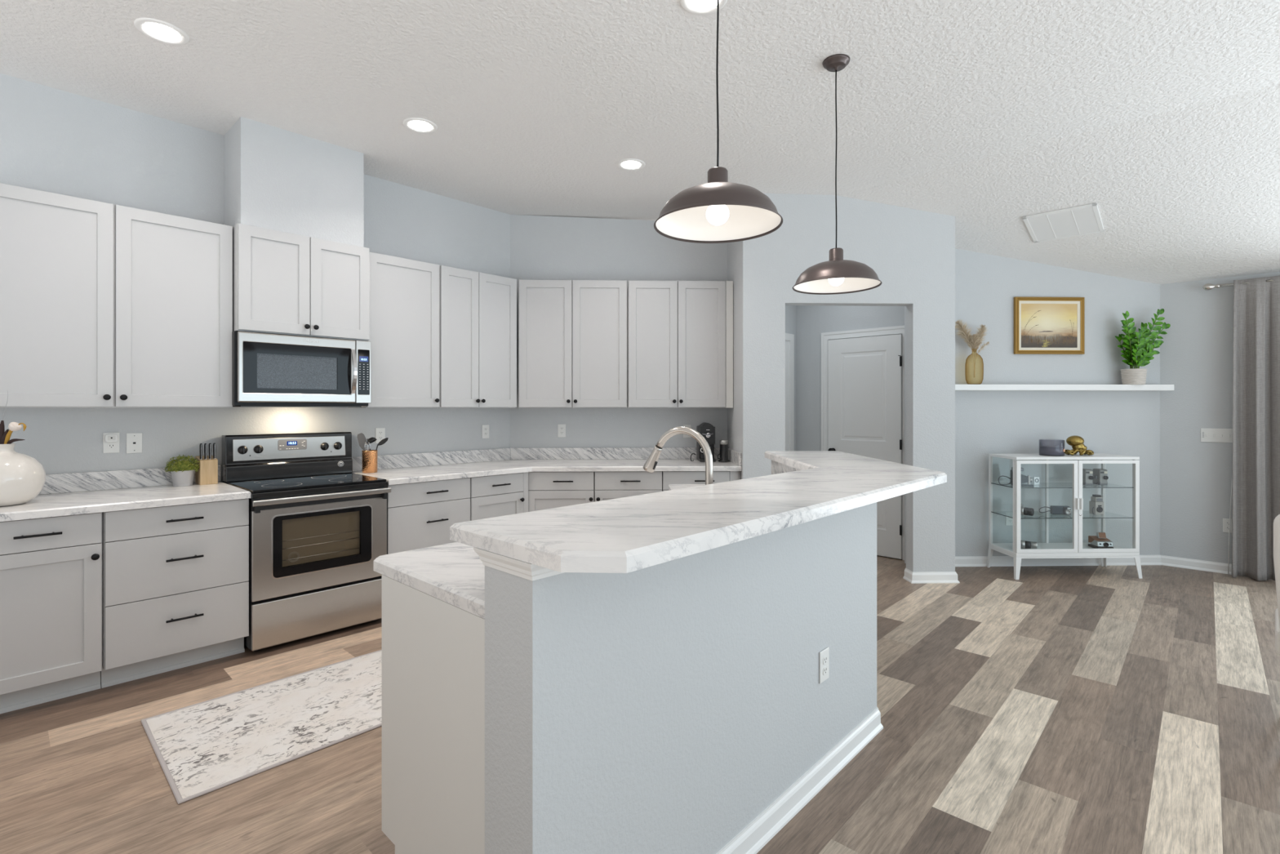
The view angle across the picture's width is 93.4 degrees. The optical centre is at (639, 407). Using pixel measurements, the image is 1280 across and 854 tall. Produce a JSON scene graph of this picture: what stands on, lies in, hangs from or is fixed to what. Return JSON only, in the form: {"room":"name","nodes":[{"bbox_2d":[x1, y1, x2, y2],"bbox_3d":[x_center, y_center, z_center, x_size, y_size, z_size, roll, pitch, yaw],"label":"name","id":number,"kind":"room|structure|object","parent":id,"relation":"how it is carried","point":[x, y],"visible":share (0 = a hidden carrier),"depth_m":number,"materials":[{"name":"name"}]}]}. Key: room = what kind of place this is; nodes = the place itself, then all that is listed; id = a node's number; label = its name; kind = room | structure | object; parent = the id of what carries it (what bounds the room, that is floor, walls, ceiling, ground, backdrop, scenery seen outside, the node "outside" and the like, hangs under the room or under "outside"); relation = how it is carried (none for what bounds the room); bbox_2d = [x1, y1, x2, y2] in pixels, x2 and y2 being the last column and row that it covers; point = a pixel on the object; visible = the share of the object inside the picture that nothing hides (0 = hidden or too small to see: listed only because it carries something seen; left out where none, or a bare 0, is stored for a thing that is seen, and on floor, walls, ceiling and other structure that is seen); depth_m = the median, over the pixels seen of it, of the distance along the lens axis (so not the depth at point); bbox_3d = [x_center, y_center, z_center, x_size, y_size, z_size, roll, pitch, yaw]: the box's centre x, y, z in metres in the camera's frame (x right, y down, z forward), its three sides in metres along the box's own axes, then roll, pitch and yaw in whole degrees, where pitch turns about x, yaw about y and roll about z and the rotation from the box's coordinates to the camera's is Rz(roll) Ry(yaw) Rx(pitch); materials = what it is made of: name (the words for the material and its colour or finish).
{"room":"kitchen","nodes":[
{"label":"kitchen","id":0,"kind":"room"},
{"bbox_2d":[0,73,510,483],"bbox_3d":[-2.823,-0.172,3.654,0.120,3.087,4.850,0,0,43],"label":"wall","id":1,"kind":"structure","parent":0,"point":[54,140],"depth_m":3.60,"materials":[{"name":"grey paint"}]},
{"bbox_2d":[102,432,119,453],"bbox_3d":[-2.978,0.196,3.395,0.008,0.115,0.070,0,0,43],"label":"wall outlet","id":2,"kind":"object","parent":1,"relation":"attached to","point":[108,447],"visible":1,"depth_m":3.39,"materials":[{"name":"white plastic"}]},
{"bbox_2d":[104,434,117,442],"bbox_3d":[-2.966,0.170,3.381,0.028,0.046,0.054,0,0,43],"label":"plug","id":3,"kind":"object","parent":2,"relation":"attached to","point":[108,437],"visible":1,"depth_m":3.37,"materials":[{"name":"white plastic"}]},
{"bbox_2d":[0,182,232,408],"bbox_3d":[-2.864,-0.536,3.259,0.360,1.070,1.065,0,0,43],"label":"upper cabinet","id":4,"kind":"object","parent":1,"relation":"attached to","point":[103,304],"visible":1,"depth_m":3.15,"materials":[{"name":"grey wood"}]},
{"bbox_2d":[38,464,221,494],"bbox_3d":[-2.993,0.406,3.371,0.019,0.104,1.085,0,0,43],"label":"backsplash","id":5,"kind":"structure","parent":1,"relation":"attached to","point":[55,483],"depth_m":3.37,"materials":[{"name":"stone"}]},
{"bbox_2d":[126,432,142,453],"bbox_3d":[-2.910,0.202,3.468,0.006,0.115,0.070,0,0,43],"label":"phone jack plate","id":6,"kind":"object","parent":1,"relation":"attached to","point":[134,440],"visible":1,"depth_m":3.47,"materials":[{"name":"white plastic"}]},
{"bbox_2d":[232,223,369,341],"bbox_3d":[-2.209,-0.764,3.903,0.430,0.626,0.761,0,0,43],"label":"upper cabinet","id":7,"kind":"object","parent":1,"relation":"attached to","point":[284,283],"visible":0.98,"depth_m":3.73,"materials":[{"name":"grey wood"}]},
{"bbox_2d":[231,330,370,407],"bbox_3d":[-2.202,-0.228,3.889,0.459,0.443,0.774,0,0,43],"label":"microwave oven","id":8,"kind":"object","parent":7,"relation":"attached to","point":[268,370],"visible":0.98,"depth_m":3.73,"materials":[{"name":"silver metal"}]},
{"bbox_2d":[359,364,368,389],"bbox_3d":[-1.840,-0.207,4.016,0.001,0.169,0.059,0,0,43],"label":"keypad","id":9,"kind":"object","parent":8,"relation":"attached to","point":[363,368],"depth_m":4.02,"materials":[{"name":"black plastic"}]},
{"bbox_2d":[375,427,385,443],"bbox_3d":[-1.937,0.206,4.499,0.008,0.115,0.070,0,0,43],"label":"wall outlet","id":10,"kind":"object","parent":1,"relation":"attached to","point":[380,432],"visible":0.88,"depth_m":4.49,"materials":[{"name":"white plastic"}]},
{"bbox_2d":[348,252,439,408],"bbox_3d":[-1.784,-0.536,4.405,0.360,1.070,0.535,0,0,43],"label":"upper cabinet","id":11,"kind":"object","parent":1,"relation":"attached to","point":[404,293],"visible":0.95,"depth_m":4.31,"materials":[{"name":"grey wood"}]},
{"bbox_2d":[351,448,510,471],"bbox_3d":[-1.622,0.406,4.826,0.019,0.104,1.380,0,0,43],"label":"backsplash","id":12,"kind":"structure","parent":1,"relation":"attached to","point":[427,459],"depth_m":4.80,"materials":[{"name":"stone"}]},
{"bbox_2d":[438,265,516,408],"bbox_3d":[-1.362,-0.536,4.853,0.360,1.070,0.683,0,0,43],"label":"upper cabinet","id":13,"kind":"object","parent":1,"relation":"attached to","point":[477,311],"visible":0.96,"depth_m":4.72,"materials":[{"name":"grey wood"}]},
{"bbox_2d":[481,424,488,438],"bbox_3d":[-1.320,0.202,5.155,0.008,0.115,0.070,0,0,43],"label":"wall outlet","id":14,"kind":"object","parent":1,"relation":"attached to","point":[485,428],"visible":1,"depth_m":5.15,"materials":[{"name":"white plastic"}]},
{"bbox_2d":[224,116,363,247],"bbox_3d":[-2.233,-1.393,3.915,0.379,0.639,0.706,0,0,43],"label":"wall","id":15,"kind":"structure","parent":0,"point":[277,179],"depth_m":3.73,"materials":[{"name":"grey paint"}]},
{"bbox_2d":[510,214,727,448],"bbox_3d":[-0.153,-0.172,5.432,2.100,3.087,0.122,0,0,-2],"label":"wall","id":16,"kind":"structure","parent":0,"point":[542,247],"depth_m":5.37,"materials":[{"name":"grey paint"}]},
{"bbox_2d":[557,424,565,436],"bbox_3d":[-0.694,0.202,5.351,0.070,0.115,0.008,0,0,-1],"label":"wall outlet","id":17,"kind":"object","parent":16,"relation":"attached to","point":[561,428],"visible":1,"depth_m":5.35,"materials":[{"name":"white plastic"}]},
{"bbox_2d":[518,280,626,408],"bbox_3d":[-0.566,-0.536,5.179,0.912,1.070,0.360,0,0,-2],"label":"upper cabinet","id":18,"kind":"object","parent":16,"relation":"attached to","point":[572,334],"visible":1,"depth_m":5.04,"materials":[{"name":"grey wood"}]},
{"bbox_2d":[510,447,719,459],"bbox_3d":[-0.193,0.406,5.361,1.904,0.104,0.019,0,0,-2],"label":"backsplash","id":19,"kind":"structure","parent":16,"relation":"attached to","point":[529,453],"depth_m":5.35,"materials":[{"name":"stone"}]},
{"bbox_2d":[627,280,733,408],"bbox_3d":[0.340,-0.536,5.207,0.889,1.070,0.360,0,0,-2],"label":"upper cabinet","id":20,"kind":"object","parent":16,"relation":"attached to","point":[680,333],"visible":1,"depth_m":5.06,"materials":[{"name":"grey wood"}]},
{"bbox_2d":[0,0,1279,284],"bbox_3d":[1.169,-1.485,2.642,7.320,0.886,8.850,0,0,43],"label":"ceiling","id":21,"kind":"structure","parent":0,"point":[1163,116],"depth_m":3.24,"materials":[{"name":"white paint"}]},
{"bbox_2d":[133,17,189,45],"bbox_3d":[-2.147,-1.687,2.709,0.196,0.008,0.196,0,0,43],"label":"recessed light","id":22,"kind":"object","parent":21,"relation":"in","point":[157,30],"visible":1,"depth_m":2.70,"materials":[{"name":"white plastic"}]},
{"bbox_2d":[402,117,437,133],"bbox_3d":[-1.314,-1.687,3.607,0.196,0.008,0.196,0,0,43],"label":"recessed light","id":23,"kind":"object","parent":21,"relation":"in","point":[418,125],"visible":1,"depth_m":3.60,"materials":[{"name":"white plastic"}]},
{"bbox_2d":[617,158,644,170],"bbox_3d":[-0.061,-1.677,4.158,0.196,0.008,0.196,0,0,43],"label":"recessed light","id":24,"kind":"object","parent":21,"relation":"in","point":[628,164],"visible":1,"depth_m":4.15,"materials":[{"name":"white plastic"}]},
{"bbox_2d":[680,0,727,14],"bbox_3d":[0.259,-1.659,2.448,0.196,0.008,0.196,0,0,43],"label":"recessed light","id":25,"kind":"object","parent":21,"relation":"in","point":[693,6],"visible":0.97,"depth_m":2.49,"materials":[{"name":"white plastic"}]},
{"bbox_2d":[653,0,782,243],"bbox_3d":[0.248,-1.122,1.929,0.409,1.080,0.409,0,0,23],"label":"pendant lamp","id":26,"kind":"object","parent":21,"relation":"hanging from","point":[717,211],"visible":1,"depth_m":1.95,"materials":[{"name":"brown metal"}]},
{"bbox_2d":[792,53,881,294],"bbox_3d":[0.942,-1.122,2.893,0.409,1.080,0.409,0,0,23],"label":"pendant lamp","id":27,"kind":"object","parent":21,"relation":"hanging from","point":[837,275],"visible":1,"depth_m":2.87,"materials":[{"name":"brown metal"}]},
{"bbox_2d":[1022,203,1104,243],"bbox_3d":[3.237,-1.404,4.608,0.456,0.113,0.445,0,0,43],"label":"ceiling vent","id":28,"kind":"object","parent":21,"relation":"in","point":[1084,220],"visible":1,"depth_m":4.59,"materials":[{"name":"white metal"}]},
{"bbox_2d":[0,555,1279,853],"bbox_3d":[1.189,1.372,2.589,7.220,0.001,8.800,0,0,43],"label":"floor","id":29,"kind":"structure","parent":0,"point":[1051,709],"depth_m":2.44,"materials":[{"name":"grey wood"}]},
{"bbox_2d":[0,511,102,713],"bbox_3d":[-2.947,0.934,2.922,0.672,0.876,0.462,0,0,43],"label":"base cabinet","id":30,"kind":"object","parent":29,"relation":"on","point":[51,567],"visible":0.95,"depth_m":2.76,"materials":[{"name":"grey wood"}]},
{"bbox_2d":[100,498,248,688],"bbox_3d":[-2.580,0.934,3.312,0.672,0.876,0.602,0,0,43],"label":"base cabinet","id":31,"kind":"object","parent":29,"relation":"on","point":[175,578],"visible":0.89,"depth_m":3.08,"materials":[{"name":"grey wood"}]},
{"bbox_2d":[0,464,250,521],"bbox_3d":[-2.754,0.424,3.147,0.673,0.142,1.085,0,0,43],"label":"countertop","id":32,"kind":"structure","parent":31,"relation":"on","point":[85,492],"depth_m":3.20,"materials":[{"name":"stone"}]},
{"bbox_2d":[0,443,45,506],"bbox_3d":[-3.021,0.314,2.845,0.310,0.288,0.310,0,0,43],"label":"ceramic vase","id":33,"kind":"object","parent":32,"relation":"on","point":[22,476],"visible":0.98,"depth_m":2.81,"materials":[{"name":"white ceramic"}]},
{"bbox_2d":[0,420,4,441],"bbox_3d":[-3.014,0.173,2.845,0.019,0.228,0.019,0,0,21],"label":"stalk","id":34,"kind":"object","parent":33,"relation":"in","point":[2,424],"visible":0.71,"depth_m":2.84,"materials":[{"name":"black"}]},
{"bbox_2d":[4,422,22,444],"bbox_3d":[-2.967,0.177,2.850,0.080,0.222,0.045,0,0,16],"label":"dried flower","id":35,"kind":"object","parent":33,"relation":"in","point":[13,426],"visible":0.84,"depth_m":2.84,"materials":[{"name":"beige plant"}]},
{"bbox_2d":[164,454,199,486],"bbox_3d":[-2.693,0.366,3.554,0.179,0.184,0.174,0,0,43],"label":"potted plant","id":36,"kind":"object","parent":32,"relation":"on","point":[183,471],"visible":1,"depth_m":3.52,"materials":[{"name":"green plant"}]},
{"bbox_2d":[195,455,217,484],"bbox_3d":[-2.626,0.375,3.651,0.130,0.165,0.088,0,0,43],"label":"knife block","id":37,"kind":"object","parent":32,"relation":"on","point":[207,472],"visible":0.96,"depth_m":3.61,"materials":[{"name":"brown wood"}]},
{"bbox_2d":[140,648,382,804],"bbox_3d":[-1.135,1.367,3.163,0.810,0.009,2.206,0,0,43],"label":"runner rug","id":38,"kind":"object","parent":29,"relation":"on","point":[202,748],"visible":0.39,"depth_m":2.59,"materials":[{"name":"white fabric"}]},
{"bbox_2d":[222,431,391,651],"bbox_3d":[-2.099,0.770,3.798,0.706,1.203,0.762,0,0,43],"label":"range","id":39,"kind":"object","parent":29,"relation":"on","point":[317,527],"visible":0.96,"depth_m":3.64,"materials":[{"name":"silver metal"}]},
{"bbox_2d":[226,472,386,493],"bbox_3d":[-2.086,0.464,3.787,0.570,0.015,0.744,0,0,43],"label":"glass cooktop","id":40,"kind":"object","parent":39,"relation":"in","point":[303,482],"depth_m":3.71,"materials":[{"name":"black glass"}]},
{"bbox_2d":[282,511,359,566],"bbox_3d":[-1.905,0.773,3.607,0.001,0.287,0.464,0,0,43],"label":"oven window","id":41,"kind":"structure","parent":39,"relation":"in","point":[308,540],"depth_m":3.60,"materials":[{"name":"brown glass"}]},
{"bbox_2d":[386,477,470,554],"bbox_3d":[-1.639,0.934,4.311,0.672,0.876,0.602,0,0,43],"label":"base cabinet","id":42,"kind":"object","parent":29,"relation":"on","point":[420,515],"visible":0.42,"depth_m":4.07,"materials":[{"name":"grey wood"}]},
{"bbox_2d":[382,574,484,853],"bbox_3d":[-0.315,0.934,1.903,0.628,0.876,0.779,0,0,43],"label":"base cabinet","id":43,"kind":"object","parent":29,"relation":"on","point":[433,648],"visible":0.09,"depth_m":1.59,"materials":[{"name":"grey wood"}]},
{"bbox_2d":[470,471,528,520],"bbox_3d":[-1.259,0.934,4.715,0.672,0.876,0.503,0,0,43],"label":"base cabinet","id":44,"kind":"object","parent":29,"relation":"on","point":[500,495],"visible":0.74,"depth_m":4.50,"materials":[{"name":"grey wood"}]},
{"bbox_2d":[528,471,594,511],"bbox_3d":[-0.632,0.934,5.019,0.526,0.876,0.673,0,0,-2],"label":"base cabinet","id":45,"kind":"object","parent":29,"relation":"on","point":[546,490],"visible":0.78,"depth_m":4.72,"materials":[{"name":"grey wood"}]},
{"bbox_2d":[351,447,742,484],"bbox_3d":[-0.661,0.424,4.864,3.074,0.142,1.228,0,0,-20],"label":"countertop","id":46,"kind":"structure","parent":45,"relation":"on","point":[398,468],"depth_m":4.87,"materials":[{"name":"stone"}]},
{"bbox_2d":[361,449,377,472],"bbox_3d":[-1.918,0.379,4.279,0.103,0.157,0.103,0,0,43],"label":"utensil crock","id":47,"kind":"object","parent":46,"relation":"on","point":[369,458],"visible":0.95,"depth_m":4.24,"materials":[{"name":"orange metal"}]},
{"bbox_2d":[357,432,366,450],"bbox_3d":[-1.958,0.310,4.279,0.099,0.266,0.010,0,0,0],"label":"spatula","id":48,"kind":"object","parent":47,"relation":"in","point":[362,439],"visible":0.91,"depth_m":4.28,"materials":[{"name":"grey plastic"}]},
{"bbox_2d":[696,422,715,462],"bbox_3d":[0.572,0.292,5.224,0.132,0.330,0.250,0,0,-2],"label":"coffee machine","id":49,"kind":"object","parent":46,"relation":"on","point":[707,430],"visible":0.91,"depth_m":5.12,"materials":[{"name":"black plastic"}]},
{"bbox_2d":[698,457,715,462],"bbox_3d":[0.574,0.446,5.147,0.132,0.024,0.095,0,0,-2],"label":"drip tray","id":50,"kind":"object","parent":49,"relation":"on","point":[700,460],"depth_m":5.10,"materials":[{"name":"black plastic"}]},
{"bbox_2d":[716,440,729,462],"bbox_3d":[0.704,0.364,5.106,0.116,0.186,0.104,0,0,-2],"label":"milk frother","id":51,"kind":"object","parent":46,"relation":"on","point":[723,453],"visible":1,"depth_m":5.08,"materials":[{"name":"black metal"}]},
{"bbox_2d":[594,471,662,502],"bbox_3d":[-0.100,0.934,5.035,0.533,0.876,0.672,0,0,-2],"label":"base cabinet","id":52,"kind":"object","parent":29,"relation":"on","point":[608,485],"visible":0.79,"depth_m":4.74,"materials":[{"name":"grey wood"}]},
{"bbox_2d":[662,471,740,491],"bbox_3d":[0.479,0.934,5.052,0.618,0.876,0.673,0,0,-2],"label":"base cabinet","id":53,"kind":"object","parent":29,"relation":"on","point":[668,477],"visible":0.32,"depth_m":4.75,"materials":[{"name":"grey wood"}]},
{"bbox_2d":[986,453,1142,579],"bbox_3d":[3.516,0.883,5.016,1.038,0.978,0.395,0,0,-2],"label":"display cabinet","id":54,"kind":"object","parent":29,"relation":"on","point":[1078,548],"visible":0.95,"depth_m":4.86,"materials":[{"name":"white"}]},
{"bbox_2d":[998,466,1034,486],"bbox_3d":[3.125,0.569,5.015,0.249,0.147,0.150,0,0,26],"label":"vintage camera","id":55,"kind":"object","parent":54,"relation":"on","point":[1024,478],"visible":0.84,"depth_m":4.96,"materials":[{"name":"black metal"}]},
{"bbox_2d":[1020,502,1034,515],"bbox_3d":[3.169,0.838,4.975,0.158,0.101,0.128,0,0,-42],"label":"vintage camera","id":56,"kind":"object","parent":54,"relation":"on","point":[1024,510],"visible":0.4,"depth_m":4.95,"materials":[{"name":"black metal"}]},
{"bbox_2d":[1020,540,1037,548],"bbox_3d":[3.174,1.113,4.966,0.163,0.101,0.158,0,0,30],"label":"vintage camera","id":57,"kind":"object","parent":54,"relation":"on","point":[1024,544],"visible":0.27,"depth_m":4.93,"materials":[{"name":"black metal"}]},
{"bbox_2d":[1039,439,1065,455],"bbox_3d":[3.422,0.329,5.010,0.178,0.130,0.178,0,0,-2],"label":"glass jar","id":58,"kind":"object","parent":54,"relation":"on","point":[1043,450],"visible":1,"depth_m":4.95,"materials":[{"name":"grey glass"}]},
{"bbox_2d":[1039,505,1071,515],"bbox_3d":[3.451,0.853,5.021,0.243,0.070,0.072,0,0,8],"label":"vintage camera","id":59,"kind":"object","parent":54,"relation":"on","point":[1054,509],"visible":1,"depth_m":5.01,"materials":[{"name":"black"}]},
{"bbox_2d":[991,482,1132,487],"bbox_3d":[3.509,0.645,5.033,0.980,0.005,0.321,0,0,-2],"label":"glass shelf","id":60,"kind":"object","parent":54,"relation":"attached to","point":[1041,484],"depth_m":5.00,"materials":[{"name":"clear glass"}]},
{"bbox_2d":[1064,435,1093,455],"bbox_3d":[3.655,0.311,5.013,0.241,0.162,0.128,0,0,-2],"label":"figurine","id":61,"kind":"object","parent":54,"relation":"on","point":[1077,442],"visible":0.98,"depth_m":4.99,"materials":[{"name":"gold metal"}]},
{"bbox_2d":[1082,468,1093,484],"bbox_3d":[3.719,0.577,5.048,0.106,0.130,0.101,0,0,-2],"label":"vintage camera","id":62,"kind":"object","parent":54,"relation":"on","point":[1087,474],"visible":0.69,"depth_m":5.01,"materials":[{"name":"grey metal"}]},
{"bbox_2d":[1088,494,1103,514],"bbox_3d":[3.810,0.807,5.041,0.098,0.162,0.082,0,0,-2],"label":"vintage camera","id":63,"kind":"object","parent":54,"relation":"on","point":[1095,504],"visible":1,"depth_m":5.01,"materials":[{"name":"grey metal"}]},
{"bbox_2d":[1092,468,1108,484],"bbox_3d":[3.843,0.577,5.052,0.106,0.130,0.101,0,0,-2],"label":"vintage camera","id":64,"kind":"object","parent":54,"relation":"on","point":[1100,475],"visible":0.98,"depth_m":5.02,"materials":[{"name":"grey metal"}]},
{"bbox_2d":[1088,532,1113,548],"bbox_3d":[3.826,1.098,5.003,0.120,0.131,0.137,0,0,6],"label":"vintage camera","id":65,"kind":"object","parent":54,"relation":"on","point":[1100,540],"visible":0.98,"depth_m":4.98,"materials":[{"name":"black metal"}]},
{"bbox_2d":[1273,514,1279,655],"bbox_3d":[2.872,0.892,2.395,0.515,0.960,0.492,0,0,-44],"label":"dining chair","id":66,"kind":"object","parent":29,"relation":"on","point":[1277,520],"visible":1,"depth_m":2.39,"materials":[{"name":"white fabric"}]},
{"bbox_3d":[0.519,0.934,3.267,0.676,0.876,0.698,0,0,-2],"label":"base cabinet","id":67,"kind":"object","parent":29,"relation":"on","visible":0},
{"bbox_2d":[373,459,799,618],"bbox_3d":[0.136,0.409,2.756,1.142,0.173,2.638,0,0,43],"label":"countertop","id":68,"kind":"structure","parent":67,"relation":"on","point":[453,574],"depth_m":1.71,"materials":[{"name":"stone"}]},
{"bbox_2d":[643,426,713,484],"bbox_3d":[0.180,0.268,2.569,0.394,0.379,0.095,0,0,28],"label":"kitchen faucet","id":69,"kind":"object","parent":68,"relation":"on","point":[650,464],"visible":0.79,"depth_m":2.55,"materials":[{"name":"silver metal"}]},
{"bbox_2d":[484,502,876,853],"bbox_3d":[0.572,0.847,2.490,0.716,1.050,2.894,0,0,26],"label":"wall","id":70,"kind":"structure","parent":0,"point":[663,708],"depth_m":1.60,"materials":[{"name":"grey paint"}]},
{"bbox_2d":[472,546,564,580],"bbox_3d":[0.585,0.343,2.464,0.681,0.040,2.921,0,0,29],"label":"trim","id":71,"kind":"structure","parent":70,"relation":"attached to","point":[522,569],"depth_m":1.30,"materials":[{"name":"white"}]},
{"bbox_2d":[449,450,946,573],"bbox_3d":[0.675,0.301,2.505,1.063,0.040,3.119,0,0,28],"label":"countertop","id":72,"kind":"structure","parent":70,"relation":"on","point":[628,534],"depth_m":1.58,"materials":[{"name":"stone"}]},
{"bbox_2d":[771,459,799,474],"bbox_3d":[0.869,0.390,3.318,0.012,0.135,1.140,0,0,-2],"label":"backsplash","id":73,"kind":"structure","parent":70,"relation":"attached to","point":[776,467],"depth_m":3.67,"materials":[{"name":"stone"}]},
{"bbox_2d":[715,706,883,853],"bbox_3d":[0.580,1.331,2.488,0.751,0.083,2.956,0,0,26],"label":"baseboard","id":74,"kind":"structure","parent":70,"relation":"attached to","point":[752,838],"depth_m":2.08,"materials":[{"name":"white wood"}]},
{"bbox_2d":[819,646,829,683],"bbox_3d":[0.682,0.950,2.226,0.008,0.115,0.070,0,0,43],"label":"wall outlet","id":75,"kind":"object","parent":70,"relation":"attached to","point":[824,654],"visible":1,"depth_m":2.22,"materials":[{"name":"white plastic"}]},
{"bbox_2d":[727,193,955,572],"bbox_3d":[1.631,-0.153,5.074,1.680,3.049,0.705,0,0,-2],"label":"wall","id":76,"kind":"structure","parent":0,"point":[911,251],"depth_m":4.74,"materials":[{"name":"grey paint"}]},
{"bbox_2d":[728,448,741,466],"bbox_3d":[0.780,0.406,5.072,0.019,0.104,0.655,0,0,-2],"label":"backsplash","id":77,"kind":"structure","parent":76,"relation":"attached to","point":[735,456],"depth_m":4.91,"materials":[{"name":"stone"}]},
{"bbox_2d":[902,568,959,583],"bbox_3d":[2.307,1.331,4.967,0.384,0.083,0.500,0,0,-2],"label":"baseboard","id":78,"kind":"structure","parent":76,"relation":"attached to","point":[922,577],"depth_m":4.73,"materials":[{"name":"white wood"}]},
{"bbox_2d":[785,305,904,559],"bbox_3d":[1.768,-0.131,5.422,1.540,3.005,1.080,0,0,43],"label":"wall","id":79,"kind":"structure","parent":0,"point":[807,323],"depth_m":6.05,"materials":[{"name":"grey paint"}]},
{"bbox_2d":[785,333,794,450],"bbox_3d":[1.292,0.313,5.843,0.017,2.118,0.778,0,0,43],"label":"trim","id":80,"kind":"structure","parent":79,"relation":"attached to","point":[789,338],"depth_m":6.07,"materials":[{"name":"white"}]},
{"bbox_2d":[821,325,904,559],"bbox_3d":[2.114,0.315,5.686,0.858,2.115,0.021,0,0,43],"label":"trim","id":81,"kind":"structure","parent":79,"relation":"attached to","point":[825,336],"depth_m":5.78,"materials":[{"name":"white wood"}]},
{"bbox_2d":[827,333,902,559],"bbox_3d":[2.089,0.347,5.651,0.709,2.025,0.106,0,0,43],"label":"door","id":82,"kind":"structure","parent":79,"relation":"in","point":[864,374],"depth_m":5.60,"materials":[{"name":"white wood"}]},
{"bbox_2d":[904,248,1159,563],"bbox_3d":[3.453,-0.038,5.313,2.216,2.821,0.120,0,0,-2],"label":"wall","id":83,"kind":"structure","parent":0,"point":[1123,423],"depth_m":5.26,"materials":[{"name":"grey paint"}]},
{"bbox_2d":[1005,511,1013,525],"bbox_3d":[3.216,0.964,5.241,0.070,0.115,0.008,0,0,-2],"label":"wall outlet","id":84,"kind":"object","parent":83,"relation":"attached to","point":[1009,521],"visible":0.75,"depth_m":5.24,"materials":[{"name":"white plastic"}]},
{"bbox_2d":[1013,297,1084,354],"bbox_3d":[3.558,-0.715,5.238,0.612,0.494,0.034,0,0,-2],"label":"framed painting","id":85,"kind":"object","parent":83,"relation":"attached to","point":[1042,325],"visible":1,"depth_m":5.24,"materials":[{"name":"brown"}]},
{"bbox_2d":[955,384,1173,391],"bbox_3d":[3.511,-0.174,5.179,2.078,0.050,0.150,0,0,-2],"label":"floating shelf","id":86,"kind":"object","parent":83,"relation":"attached to","point":[957,387],"visible":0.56,"depth_m":5.11,"materials":[{"name":"white wood"}]},
{"bbox_2d":[964,354,983,384],"bbox_3d":[2.845,-0.350,5.130,0.137,0.303,0.137,0,0,43],"label":"vase","id":87,"kind":"object","parent":86,"relation":"on","point":[970,354],"visible":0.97,"depth_m":5.12,"materials":[{"name":"brown glass"}]},
{"bbox_2d":[955,319,974,377],"bbox_3d":[2.738,-0.510,5.126,0.169,0.501,0.169,0,0,43],"label":"pampas plume","id":88,"kind":"object","parent":87,"relation":"in","point":[960,326],"visible":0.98,"depth_m":5.12,"materials":[{"name":"beige plant"}]},
{"bbox_2d":[965,333,982,367],"bbox_3d":[2.837,-0.450,5.127,0.155,0.382,0.152,0,0,43],"label":"pampas plume","id":89,"kind":"object","parent":87,"relation":"in","point":[975,339],"visible":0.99,"depth_m":5.12,"materials":[{"name":"beige plant"}]},
{"bbox_2d":[973,324,987,368],"bbox_3d":[2.909,-0.486,5.130,0.119,0.455,0.120,0,0,43],"label":"pampas plume","id":90,"kind":"object","parent":87,"relation":"in","point":[983,329],"visible":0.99,"depth_m":5.13,"materials":[{"name":"beige plant"}]},
{"bbox_2d":[1115,308,1170,384],"bbox_3d":[4.323,-0.525,5.151,0.475,0.652,0.178,0,0,10],"label":"potted plant","id":91,"kind":"object","parent":86,"relation":"on","point":[1139,351],"visible":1,"depth_m":5.13,"materials":[{"name":"green plant"}]},
{"bbox_2d":[955,555,1273,580],"bbox_3d":[3.831,1.331,5.192,2.646,0.083,0.432,0,0,10],"label":"baseboard","id":92,"kind":"structure","parent":83,"relation":"attached to","point":[965,561],"depth_m":5.23,"materials":[{"name":"white wood"}]},
{"bbox_2d":[1160,271,1279,564],"bbox_3d":[5.688,0.144,4.306,3.023,2.455,0.120,0,0,43],"label":"wall","id":93,"kind":"structure","parent":0,"point":[1196,350],"depth_m":5.13,"materials":[{"name":"grey paint"}]},
{"bbox_2d":[1200,427,1232,442],"bbox_3d":[4.816,0.229,5.035,0.187,0.115,0.014,0,0,43],"label":"switch plate","id":94,"kind":"object","parent":93,"relation":"attached to","point":[1214,435],"visible":0.93,"depth_m":5.03,"materials":[{"name":"white plastic"}]},
{"bbox_2d":[1222,518,1231,533],"bbox_3d":[4.871,0.974,4.987,0.070,0.115,0.008,0,0,43],"label":"wall outlet","id":95,"kind":"object","parent":93,"relation":"attached to","point":[1225,521],"visible":0.82,"depth_m":4.99,"materials":[{"name":"white plastic"}]},
{"bbox_2d":[1202,279,1273,290],"bbox_3d":[5.733,-1.006,4.104,2.780,0.060,0.114,0,0,43],"label":"curtain rod","id":96,"kind":"object","parent":93,"relation":"attached to","point":[1207,286],"visible":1,"depth_m":4.96,"materials":[{"name":"silver metal"}]},
{"bbox_2d":[1227,275,1279,580],"bbox_3d":[5.047,0.164,4.689,0.677,2.400,0.136,0,0,43],"label":"curtain","id":97,"kind":"object","parent":96,"relation":"hanging from","point":[1255,468],"visible":0.98,"depth_m":4.80,"materials":[{"name":"grey fabric"}]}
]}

